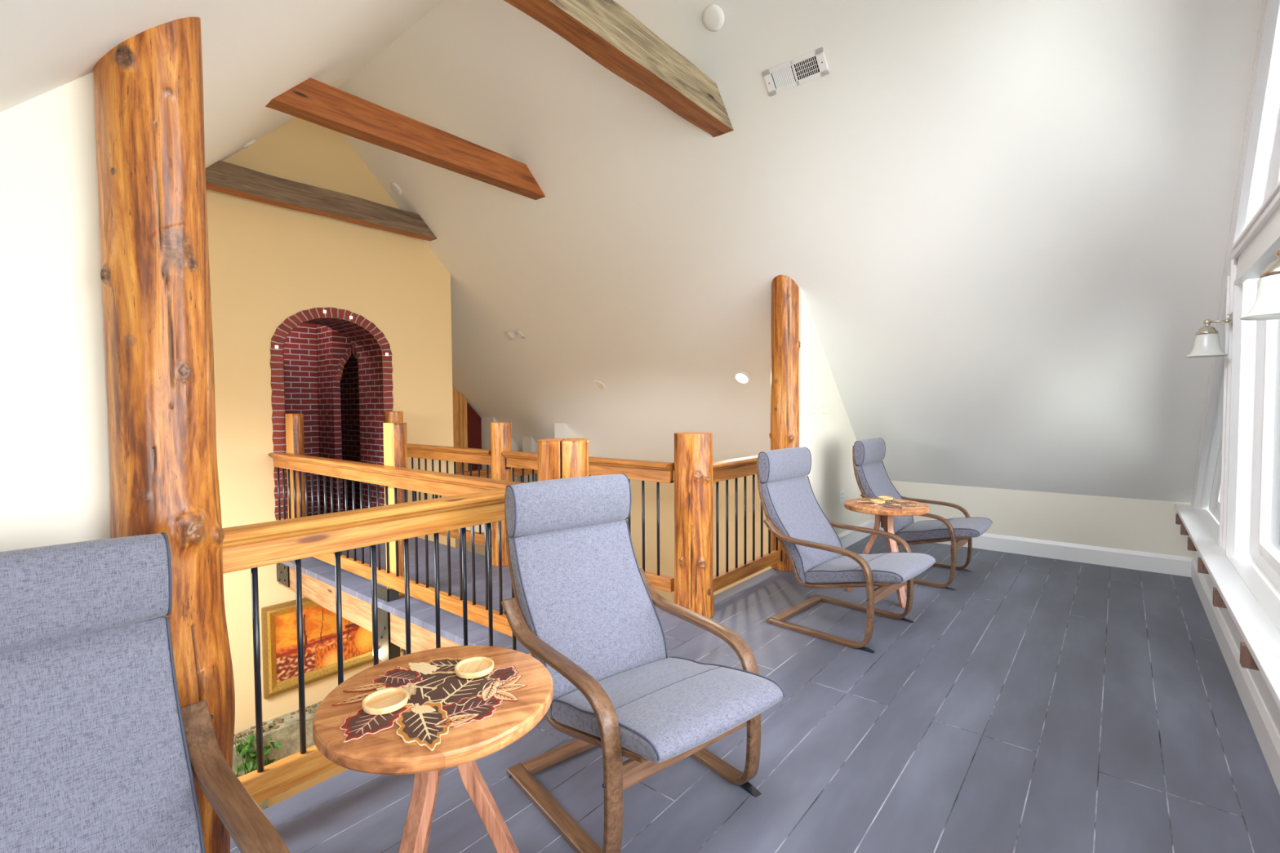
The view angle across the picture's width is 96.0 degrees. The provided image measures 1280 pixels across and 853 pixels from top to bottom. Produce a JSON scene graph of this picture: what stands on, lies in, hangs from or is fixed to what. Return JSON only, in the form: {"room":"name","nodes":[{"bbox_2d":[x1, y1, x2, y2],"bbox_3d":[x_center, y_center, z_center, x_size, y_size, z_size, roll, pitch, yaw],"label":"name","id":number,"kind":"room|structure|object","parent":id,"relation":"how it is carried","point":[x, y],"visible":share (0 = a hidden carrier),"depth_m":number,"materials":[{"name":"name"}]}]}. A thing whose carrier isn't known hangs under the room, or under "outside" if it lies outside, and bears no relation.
{"room":"loft sitting area","nodes":[
{"label":"loft sitting area","id":0,"kind":"room"},
{"bbox_2d":[0,71,110,551],"bbox_3d":[-1.991,0.166,1.044,0.130,2.420,1.725,1,3,40],"label":"wall","id":1,"kind":"structure","parent":0,"point":[55,473],"depth_m":1.49,"materials":[{"name":"beige paint"}]},
{"bbox_2d":[231,700,337,810],"bbox_3d":[-4.167,3.437,4.630,0.291,1.161,4.240,1,3,40],"label":"stone ledge","id":2,"kind":"object","parent":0,"point":[288,732],"visible":0.12,"depth_m":5.42,"materials":[{"name":"beige stone"}]},
{"bbox_2d":[235,725,280,777],"bbox_3d":[-3.445,2.995,5.144,0.337,0.539,0.363,1,3,40],"label":"ivy plant","id":3,"kind":"object","parent":2,"relation":"hanging from","point":[243,750],"visible":0.58,"depth_m":5.06,"materials":[{"name":"green plant"}]},
{"bbox_2d":[233,701,321,744],"bbox_3d":[-3.797,2.840,5.052,0.242,0.032,3.038,1,3,40],"label":"rubble","id":4,"kind":"object","parent":2,"relation":"on","point":[277,720],"visible":0.18,"depth_m":5.46,"materials":[{"name":"beige stone"}]},
{"bbox_2d":[206,116,455,807],"bbox_3d":[-4.057,0.386,5.017,0.180,7.220,5.370,1,3,40],"label":"wall","id":5,"kind":"structure","parent":0,"point":[268,264],"depth_m":5.60,"materials":[{"name":"yellow paint"}]},
{"bbox_2d":[261,600,298,698],"bbox_3d":[-3.487,2.141,5.568,0.055,0.878,0.299,1,3,40],"label":"framed painting","id":6,"kind":"object","parent":5,"relation":"attached to","point":[279,648],"depth_m":5.58,"materials":[{"name":"paint"}]},
{"bbox_2d":[302,597,337,685],"bbox_3d":[-3.255,2.130,5.847,0.055,0.876,0.315,1,3,40],"label":"framed painting","id":7,"kind":"object","parent":5,"relation":"attached to","point":[319,623],"depth_m":5.86,"materials":[{"name":"paint"}]},
{"bbox_2d":[342,617,373,671],"bbox_3d":[-3.017,2.269,6.136,0.055,0.575,0.309,1,3,40],"label":"framed painting","id":8,"kind":"object","parent":5,"relation":"attached to","point":[357,649],"depth_m":6.14,"materials":[{"name":"paint"}]},
{"bbox_2d":[278,566,460,653],"bbox_3d":[-1.936,1.430,4.359,3.960,0.258,0.139,1,3,40],"label":"wooden beam","id":9,"kind":"structure","parent":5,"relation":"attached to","point":[358,611],"depth_m":4.46,"materials":[{"name":"wood"}]},
{"bbox_2d":[276,563,289,586],"bbox_3d":[-3.368,1.384,5.491,0.290,0.222,0.094,1,3,40],"label":"steel plate","id":10,"kind":"object","parent":9,"relation":"attached to","point":[282,571],"visible":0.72,"depth_m":5.44,"materials":[{"name":"black metal"}]},
{"bbox_2d":[371,585,399,662],"bbox_3d":[-1.884,1.445,4.258,0.250,0.550,0.094,1,3,40],"label":"steel plate","id":11,"kind":"object","parent":9,"relation":"attached to","point":[388,651],"visible":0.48,"depth_m":4.19,"materials":[{"name":"black metal"}]},
{"bbox_2d":[466,522,492,533],"bbox_3d":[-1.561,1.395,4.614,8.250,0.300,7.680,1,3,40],"label":"door frame","id":12,"kind":"structure","parent":5,"relation":"attached to","point":[476,527],"depth_m":7.31,"materials":[{"name":"beige paint"}]},
{"bbox_2d":[456,467,537,482],"bbox_3d":[-1.706,0.938,8.140,0.122,0.760,2.340,1,3,40],"label":"landing railing","id":13,"kind":"object","parent":12,"relation":"on","point":[517,472],"visible":0.07,"depth_m":7.72,"materials":[{"name":"brown wood"}]},
{"bbox_2d":[283,317,384,515],"bbox_3d":[-3.746,-0.164,6.610,1.782,2.700,2.170,1,3,40],"label":"brick wall","id":14,"kind":"structure","parent":0,"point":[344,418],"depth_m":6.86,"materials":[{"name":"red brick"}]},
{"bbox_2d":[270,306,393,520],"bbox_3d":[-3.132,-0.008,5.969,0.013,2.427,1.202,1,3,40],"label":"brick arch","id":15,"kind":"object","parent":14,"relation":"attached to","point":[282,331],"visible":0.77,"depth_m":5.58,"materials":[{"name":"red brick"}]},
{"bbox_2d":[335,343,358,380],"bbox_3d":[-3.449,-0.772,6.917,0.001,0.450,0.410,1,3,40],"label":"trim","id":16,"kind":"structure","parent":14,"relation":"attached to","point":[351,349],"depth_m":6.84,"materials":[{"name":"brick"}]},
{"bbox_2d":[455,529,492,557],"bbox_3d":[-2.473,0.806,8.630,1.990,6.100,2.840,1,3,40],"label":"wall","id":17,"kind":"structure","parent":0,"point":[479,548],"depth_m":9.66,"materials":[{"name":"beige paint"}]},
{"bbox_2d":[452,386,459,472],"bbox_3d":[-3.295,-0.260,8.906,0.035,2.720,1.080,1,3,40],"label":"trim","id":18,"kind":"structure","parent":17,"relation":"attached to","point":[455,393],"depth_m":9.28,"materials":[{"name":"brown wood"}]},
{"bbox_2d":[457,391,481,471],"bbox_3d":[-2.659,0.250,9.634,0.100,1.640,0.820,1,3,40],"label":"door","id":19,"kind":"structure","parent":17,"relation":"in","point":[469,422],"depth_m":9.44,"materials":[{"name":"paint"}]},
{"bbox_2d":[480,417,522,482],"bbox_3d":[-2.315,0.542,9.790,0.340,1.440,0.640,1,3,40],"label":"wall","id":20,"kind":"structure","parent":0,"point":[485,421],"depth_m":9.58,"materials":[{"name":"paint"}]},
{"bbox_2d":[522,436,537,483],"bbox_3d":[-1.735,0.708,9.522,0.220,1.120,0.320,1,3,40],"label":"wall","id":21,"kind":"structure","parent":0,"point":[529,445],"depth_m":9.38,"materials":[{"name":"paint"}]},
{"bbox_2d":[554,422,591,475],"bbox_3d":[-1.002,0.611,8.751,0.230,1.360,0.560,1,3,40],"label":"wall","id":22,"kind":"structure","parent":0,"point":[562,430],"depth_m":8.51,"materials":[{"name":"paint"}]},
{"bbox_2d":[0,0,1262,502],"bbox_3d":[-1.413,-1.250,4.381,8.780,4.220,8.080,1,3,40],"label":"ceiling","id":23,"kind":"structure","parent":0,"point":[1002,227],"depth_m":4.17,"materials":[{"name":"paint"}]},
{"bbox_2d":[241,138,255,148],"bbox_3d":[-3.505,-2.532,5.161,0.140,0.103,0.103,2,3,44],"label":"ceiling disc","id":24,"kind":"object","parent":23,"relation":"attached to","point":[248,144],"visible":1,"depth_m":5.13,"materials":[{"name":"paint"}]},
{"bbox_2d":[205,160,437,240],"bbox_3d":[-3.088,-2.207,5.710,0.157,0.231,2.300,1,3,40],"label":"ceiling beam","id":25,"kind":"structure","parent":23,"relation":"attached to","point":[221,176],"depth_m":5.53,"materials":[{"name":"brown wood"}]},
{"bbox_2d":[390,182,401,195],"bbox_3d":[-2.632,-2.563,6.215,0.140,0.103,0.103,2,3,44],"label":"ceiling disc","id":26,"kind":"object","parent":23,"relation":"attached to","point":[394,187],"visible":1,"depth_m":6.19,"materials":[{"name":"paint"}]},
{"bbox_2d":[265,77,545,199],"bbox_3d":[-1.640,-2.201,4.503,0.143,0.230,2.250,1,3,40],"label":"ceiling beam","id":27,"kind":"structure","parent":23,"relation":"attached to","point":[313,100],"depth_m":4.26,"materials":[{"name":"brown wood"}]},
{"bbox_2d":[503,328,524,339],"bbox_3d":[-1.590,-1.165,7.282,0.280,0.112,0.112,1,3,40],"label":"ceiling vent","id":28,"kind":"object","parent":23,"relation":"in","point":[513,334],"visible":1,"depth_m":7.28,"materials":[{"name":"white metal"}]},
{"bbox_2d":[592,380,605,391],"bbox_3d":[-0.514,-0.510,7.278,0.184,0.133,0.133,2,3,44],"label":"recessed light","id":29,"kind":"object","parent":23,"relation":"in","point":[598,385],"visible":1,"depth_m":7.27,"materials":[{"name":"white plastic"}]},
{"bbox_2d":[504,0,733,137],"bbox_3d":[-0.122,-2.165,3.241,0.181,0.244,2.260,1,3,40],"label":"ceiling beam","id":30,"kind":"structure","parent":23,"relation":"attached to","point":[604,30],"depth_m":3.26,"materials":[{"name":"brown wood"}]},
{"bbox_2d":[702,4,724,31],"bbox_3d":[0.455,-2.538,3.580,0.144,0.106,0.106,2,3,44],"label":"ceiling disc","id":31,"kind":"object","parent":23,"relation":"attached to","point":[713,15],"visible":1,"depth_m":3.56,"materials":[{"name":"paint"}]},
{"bbox_2d":[733,371,750,384],"bbox_3d":[1.051,-0.498,5.941,0.184,0.133,0.133,2,3,44],"label":"recessed light","id":32,"kind":"object","parent":23,"relation":"in","point":[742,378],"visible":1,"depth_m":5.94,"materials":[{"name":"white glass"}]},
{"bbox_2d":[762,47,829,96],"bbox_3d":[0.968,-2.209,3.598,0.395,0.115,0.115,1,3,40],"label":"ceiling vent","id":33,"kind":"object","parent":23,"relation":"in","point":[812,65],"visible":1,"depth_m":3.59,"materials":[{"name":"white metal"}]},
{"bbox_2d":[230,534,1279,852],"bbox_3d":[-1.108,1.278,4.232,8.030,0.045,7.680,1,3,40],"label":"floor","id":34,"kind":"structure","parent":0,"point":[1033,704],"depth_m":2.38,"materials":[{"name":"grey wood"}]},
{"bbox_2d":[0,532,290,852],"bbox_3d":[-1.026,0.824,0.960,0.945,1.100,0.690,1,3,40],"label":"armchair","id":35,"kind":"object","parent":34,"relation":"on","point":[100,753],"visible":1,"depth_m":1.25,"materials":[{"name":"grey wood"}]},
{"bbox_2d":[0,615,201,852],"bbox_3d":[-1.244,0.779,1.140,0.347,0.611,0.560,1,3,40],"label":"cushion","id":36,"kind":"object","parent":35,"relation":"on","point":[98,754],"depth_m":1.24,"materials":[{"name":"grey fabric"}]},
{"bbox_2d":[93,16,235,852],"bbox_3d":[-1.347,0.075,1.649,0.259,2.549,0.259,-1,2,-10],"label":"log post","id":37,"kind":"object","parent":34,"relation":"on","point":[149,111],"visible":0.73,"depth_m":1.55,"materials":[{"name":"brown wood"}]},
{"bbox_2d":[284,413,306,519],"bbox_3d":[-3.324,0.548,5.590,0.172,1.345,0.135,1,3,40],"label":"log post","id":38,"kind":"object","parent":34,"relation":"on","point":[295,435],"visible":0.49,"depth_m":5.53,"materials":[{"name":"brown wood"}]},
{"bbox_2d":[385,411,403,422],"bbox_3d":[-2.685,0.512,6.326,0.185,1.355,0.182,1,3,40],"label":"log post","id":39,"kind":"object","parent":34,"relation":"on","point":[390,416],"visible":0.11,"depth_m":6.23,"materials":[{"name":"brown wood"}]},
{"bbox_2d":[407,443,492,547],"bbox_3d":[-1.963,0.637,5.724,1.715,0.880,0.122,1,3,40],"label":"bridge railing","id":40,"kind":"object","parent":39,"relation":"attached to","point":[463,455],"visible":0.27,"depth_m":5.54,"materials":[{"name":"brown wood"}]},
{"bbox_2d":[382,422,409,597],"bbox_3d":[-1.809,0.614,4.317,0.181,1.285,0.132,1,3,40],"label":"log post","id":41,"kind":"object","parent":34,"relation":"on","point":[395,439],"visible":0.41,"depth_m":4.25,"materials":[{"name":"yellow wood"}]},
{"bbox_2d":[312,645,552,852],"bbox_3d":[-0.509,1.013,1.488,0.570,0.675,0.570,-1,2,-24],"label":"side table","id":42,"kind":"object","parent":34,"relation":"on","point":[384,752],"visible":0.72,"depth_m":1.38,"materials":[{"name":"brown wood"}]},
{"bbox_2d":[331,657,527,751],"bbox_3d":[-0.527,0.675,1.454,0.445,0.003,0.466,1,3,40],"label":"placemat","id":43,"kind":"object","parent":42,"relation":"on","point":[440,700],"visible":0.94,"depth_m":1.42,"materials":[{"name":"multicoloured fabric"}]},
{"bbox_2d":[361,687,408,715],"bbox_3d":[-0.616,0.667,1.397,0.104,0.018,0.104,1,3,40],"label":"coaster","id":44,"kind":"object","parent":43,"relation":"on","point":[384,701],"visible":1,"depth_m":1.39,"materials":[{"name":"brown wood"}]},
{"bbox_2d":[454,656,493,679],"bbox_3d":[-0.452,0.659,1.573,0.104,0.018,0.104,0,2,0],"label":"coaster","id":45,"kind":"object","parent":43,"relation":"on","point":[471,668],"visible":1,"depth_m":1.57,"materials":[{"name":"brown wood"}]},
{"bbox_2d":[490,422,512,566],"bbox_3d":[-1.222,0.593,5.114,0.194,1.262,0.201,1,3,40],"label":"log post","id":46,"kind":"object","parent":34,"relation":"on","point":[500,432],"visible":0.43,"depth_m":5.04,"materials":[{"name":"brown wood"}]},
{"bbox_2d":[502,451,674,592],"bbox_3d":[-0.468,0.672,4.480,1.785,0.880,0.122,1,3,40],"label":"bridge railing","id":47,"kind":"object","parent":46,"relation":"attached to","point":[658,472],"visible":0.52,"depth_m":4.07,"materials":[{"name":"brown wood"}]},
{"bbox_2d":[537,438,589,481],"bbox_3d":[-0.389,0.681,2.990,0.264,1.228,0.267,1,3,40],"label":"log post","id":48,"kind":"object","parent":34,"relation":"on","point":[557,458],"visible":0.23,"depth_m":2.86,"materials":[{"name":"brown wood"}]},
{"bbox_2d":[222,488,531,804],"bbox_3d":[-0.910,0.774,2.369,0.122,0.925,1.365,1,3,40],"label":"loft railing","id":49,"kind":"object","parent":48,"relation":"attached to","point":[251,546],"visible":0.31,"depth_m":2.08,"materials":[{"name":"brown wood"}]},
{"bbox_2d":[268,452,524,637],"bbox_3d":[-1.999,0.716,4.299,3.885,0.865,0.122,1,3,40],"label":"bridge railing","id":50,"kind":"object","parent":48,"relation":"attached to","point":[437,483],"visible":0.56,"depth_m":4.00,"materials":[{"name":"brown wood"}]},
{"bbox_2d":[501,473,784,852],"bbox_3d":[-0.023,0.775,2.106,0.690,1.100,0.945,-2,3,-38],"label":"armchair","id":51,"kind":"object","parent":34,"relation":"on","point":[582,605],"visible":0.98,"depth_m":2.17,"materials":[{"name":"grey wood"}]},
{"bbox_2d":[508,520,666,719],"bbox_3d":[-0.199,0.729,2.326,0.560,0.611,0.347,-2,3,-38],"label":"cushion","id":52,"kind":"object","parent":51,"relation":"on","point":[580,590],"depth_m":2.29,"materials":[{"name":"grey fabric"}]},
{"bbox_2d":[551,657,782,763],"bbox_3d":[0.082,0.949,1.980,0.556,0.188,0.609,-2,3,-38],"label":"seat cushion","id":53,"kind":"object","parent":51,"relation":"on","point":[665,708],"depth_m":1.87,"materials":[{"name":"grey fabric"}]},
{"bbox_2d":[673,431,715,617],"bbox_3d":[0.359,0.651,3.877,0.284,1.215,0.279,1,3,40],"label":"log post","id":54,"kind":"object","parent":34,"relation":"on","point":[693,451],"visible":0.98,"depth_m":3.77,"materials":[{"name":"orange wood"}]},
{"bbox_2d":[768,275,799,571],"bbox_3d":[1.246,-0.034,4.916,0.262,2.497,0.262,-1,2,-28],"label":"log post","id":55,"kind":"object","parent":34,"relation":"on","point":[785,343],"visible":0.51,"depth_m":4.80,"materials":[{"name":"brown wood"}]},
{"bbox_2d":[712,455,782,592],"bbox_3d":[0.809,0.696,4.417,0.122,0.910,1.145,1,3,40],"label":"loft railing","id":56,"kind":"object","parent":55,"relation":"attached to","point":[722,470],"visible":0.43,"depth_m":4.30,"materials":[{"name":"brown wood"}]},
{"bbox_2d":[756,447,936,653],"bbox_3d":[1.301,0.710,3.676,0.945,1.100,0.690,2,3,44],"label":"armchair","id":57,"kind":"object","parent":34,"relation":"on","point":[793,514],"visible":1,"depth_m":3.70,"materials":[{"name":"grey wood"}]},
{"bbox_2d":[760,475,842,582],"bbox_3d":[1.098,0.665,3.872,0.347,0.611,0.560,2,3,44],"label":"cushion","id":58,"kind":"object","parent":57,"relation":"on","point":[789,503],"depth_m":3.79,"materials":[{"name":"grey fabric"}]},
{"bbox_2d":[804,552,935,583],"bbox_3d":[1.423,0.883,3.565,0.609,0.188,0.556,2,3,44],"label":"seat cushion","id":59,"kind":"object","parent":57,"relation":"on","point":[820,567],"depth_m":3.45,"materials":[{"name":"grey fabric"}]},
{"bbox_2d":[844,497,928,608],"bbox_3d":[1.791,0.899,4.210,0.570,0.675,0.570,1,3,40],"label":"side table","id":60,"kind":"object","parent":34,"relation":"on","point":[886,514],"visible":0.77,"depth_m":4.09,"materials":[{"name":"brown wood"}]},
{"bbox_2d":[854,499,925,509],"bbox_3d":[1.798,0.560,4.186,0.445,0.003,0.466,0,2,11],"label":"placemat","id":61,"kind":"object","parent":60,"relation":"on","point":[894,504],"visible":0.96,"depth_m":4.16,"materials":[{"name":"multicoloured fabric"}]},
{"bbox_2d":[870,499,884,503],"bbox_3d":[1.737,0.549,4.214,0.104,0.018,0.104,1,3,40],"label":"coaster","id":62,"kind":"object","parent":61,"relation":"on","point":[873,501],"visible":1,"depth_m":4.19,"materials":[{"name":"brown wood"}]},
{"bbox_2d":[878,496,893,500],"bbox_3d":[1.859,0.543,4.360,0.104,0.018,0.104,0,2,0],"label":"coaster","id":63,"kind":"object","parent":61,"relation":"on","point":[884,498],"visible":0.98,"depth_m":4.33,"materials":[{"name":"brown wood"}]},
{"bbox_2d":[852,437,992,590],"bbox_3d":[2.323,0.664,4.753,0.945,1.100,0.690,1,3,40],"label":"armchair","id":64,"kind":"object","parent":34,"relation":"on","point":[873,480],"visible":0.84,"depth_m":4.76,"materials":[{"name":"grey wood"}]},
{"bbox_2d":[855,460,913,534],"bbox_3d":[2.105,0.620,4.933,0.347,0.611,0.560,1,3,40],"label":"cushion","id":65,"kind":"object","parent":64,"relation":"on","point":[873,480],"depth_m":4.85,"materials":[{"name":"grey fabric"}]},
{"bbox_2d":[896,517,991,542],"bbox_3d":[2.453,0.837,4.652,0.609,0.188,0.556,1,3,40],"label":"seat cushion","id":66,"kind":"object","parent":64,"relation":"on","point":[965,529],"depth_m":4.52,"materials":[{"name":"grey fabric"}]},
{"bbox_2d":[798,287,870,534],"bbox_3d":[1.835,-0.003,5.568,0.200,2.380,1.780,1,3,40],"label":"wall","id":67,"kind":"structure","parent":0,"point":[829,441],"depth_m":5.21,"materials":[{"name":"beige paint"}]},
{"bbox_2d":[805,403,816,417],"bbox_3d":[1.463,-0.139,4.949,0.014,0.114,0.205,1,3,40],"label":"switch plate","id":68,"kind":"object","parent":67,"relation":"attached to","point":[811,408],"visible":1,"depth_m":4.94,"materials":[{"name":"beige plastic"}]},
{"bbox_2d":[822,403,831,417],"bbox_3d":[1.680,-0.148,5.210,0.014,0.117,0.190,1,3,40],"label":"switch plate","id":69,"kind":"object","parent":67,"relation":"attached to","point":[826,407],"visible":1,"depth_m":5.20,"materials":[{"name":"beige plastic"}]},
{"bbox_2d":[839,488,844,502],"bbox_3d":[1.952,0.672,5.564,0.008,0.120,0.116,1,3,40],"label":"wall socket","id":70,"kind":"object","parent":67,"relation":"attached to","point":[842,491],"visible":1,"depth_m":5.55,"materials":[{"name":"white plastic"}]},
{"bbox_2d":[837,520,871,548],"bbox_3d":[1.965,1.109,5.584,0.018,0.155,1.620,1,3,40],"label":"baseboard","id":71,"kind":"structure","parent":67,"relation":"attached to","point":[847,538],"depth_m":5.77,"materials":[{"name":"white paint"}]},
{"bbox_2d":[623,471,1194,602],"bbox_3d":[1.075,2.147,7.545,8.880,3.450,0.154,1,3,40],"label":"wall","id":72,"kind":"structure","parent":0,"point":[1148,526],"depth_m":5.48,"materials":[{"name":"beige paint"}]},
{"bbox_2d":[870,520,1194,577],"bbox_3d":[3.453,1.105,5.409,2.530,0.155,0.018,1,3,40],"label":"baseboard","id":73,"kind":"structure","parent":72,"relation":"attached to","point":[1109,557],"depth_m":5.03,"materials":[{"name":"white paint"}]},
{"bbox_2d":[1173,503,1279,709],"bbox_3d":[1.941,0.761,1.668,0.173,0.028,7.676,1,3,40],"label":"window sill","id":74,"kind":"structure","parent":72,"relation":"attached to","point":[1259,633],"depth_m":2.42,"materials":[{"name":"white paint"}]},
{"bbox_2d":[1191,0,1279,735],"bbox_3d":[2.009,0.480,1.576,0.190,7.200,7.800,1,3,40],"label":"wall window","id":75,"kind":"structure","parent":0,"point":[1272,99],"depth_m":3.02,"materials":[{"name":"white paint"}]},
{"bbox_2d":[1175,513,1182,524],"bbox_3d":[4.121,0.703,4.345,0.117,0.076,0.048,1,3,40],"label":"corbel","id":76,"kind":"object","parent":75,"relation":"attached to","point":[1178,521],"visible":0.36,"depth_m":4.36,"materials":[{"name":"brown wood"}]},
{"bbox_2d":[1180,523,1188,535],"bbox_3d":[3.833,0.718,3.999,0.117,0.076,0.048,1,3,40],"label":"corbel","id":77,"kind":"object","parent":75,"relation":"attached to","point":[1183,531],"visible":0.36,"depth_m":4.01,"materials":[{"name":"brown wood"}]},
{"bbox_2d":[1186,537,1196,551],"bbox_3d":[3.481,0.735,3.577,0.117,0.076,0.048,1,3,40],"label":"corbel","id":78,"kind":"object","parent":75,"relation":"attached to","point":[1191,547],"visible":0.36,"depth_m":3.59,"materials":[{"name":"brown wood"}]},
{"bbox_2d":[1197,557,1208,573],"bbox_3d":[3.084,0.755,3.100,0.117,0.076,0.048,1,3,40],"label":"corbel","id":79,"kind":"object","parent":75,"relation":"attached to","point":[1202,568],"visible":0.36,"depth_m":3.11,"materials":[{"name":"brown wood"}]},
{"bbox_2d":[1185,311,1232,357],"bbox_3d":[3.181,-0.519,3.214,0.199,0.253,0.172,1,3,40],"label":"wall lamp","id":80,"kind":"object","parent":75,"relation":"attached to","point":[1206,341],"visible":0.91,"depth_m":3.19,"materials":[{"name":"white glass"}]},
{"bbox_2d":[1193,259,1236,547],"bbox_3d":[3.866,-0.121,3.792,0.192,1.647,1.647,1,3,40],"label":"window","id":81,"kind":"structure","parent":75,"relation":"attached to","point":[1217,508],"depth_m":3.35,"materials":[{"name":"white paint"}]},
{"bbox_2d":[1212,587,1226,608],"bbox_3d":[2.656,0.776,2.586,0.117,0.076,0.048,1,3,40],"label":"corbel","id":82,"kind":"object","parent":75,"relation":"attached to","point":[1217,602],"visible":0.36,"depth_m":2.60,"materials":[{"name":"brown wood"}]},
{"bbox_2d":[1191,558,1279,795],"bbox_3d":[1.964,1.250,1.659,0.018,0.155,7.660,1,3,40],"label":"baseboard","id":83,"kind":"structure","parent":75,"relation":"attached to","point":[1268,737],"depth_m":2.65,"materials":[{"name":"white paint"}]},
{"bbox_2d":[1240,641,1259,671],"bbox_3d":[2.157,0.801,1.987,0.117,0.076,0.048,1,3,40],"label":"corbel","id":84,"kind":"object","parent":75,"relation":"attached to","point":[1246,661],"visible":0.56,"depth_m":2.00,"materials":[{"name":"brown wood"}]},
{"bbox_2d":[1225,227,1279,633],"bbox_3d":[2.671,-0.003,2.359,0.192,1.530,1.710,1,3,40],"label":"window","id":85,"kind":"structure","parent":75,"relation":"attached to","point":[1264,544],"depth_m":2.90,"materials":[{"name":"white paint"}]},
{"bbox_2d":[1231,0,1279,257],"bbox_3d":[2.683,-1.862,2.321,0.192,1.948,1.926,1,3,40],"label":"window","id":86,"kind":"structure","parent":75,"relation":"attached to","point":[1242,237],"depth_m":2.68,"materials":[{"name":"white paint"}]},
{"bbox_2d":[1240,247,1279,320],"bbox_3d":[1.931,-0.457,1.713,0.199,0.253,0.172,1,3,40],"label":"wall lamp","id":87,"kind":"object","parent":75,"relation":"attached to","point":[1266,306],"visible":1,"depth_m":1.72,"materials":[{"name":"white glass"}]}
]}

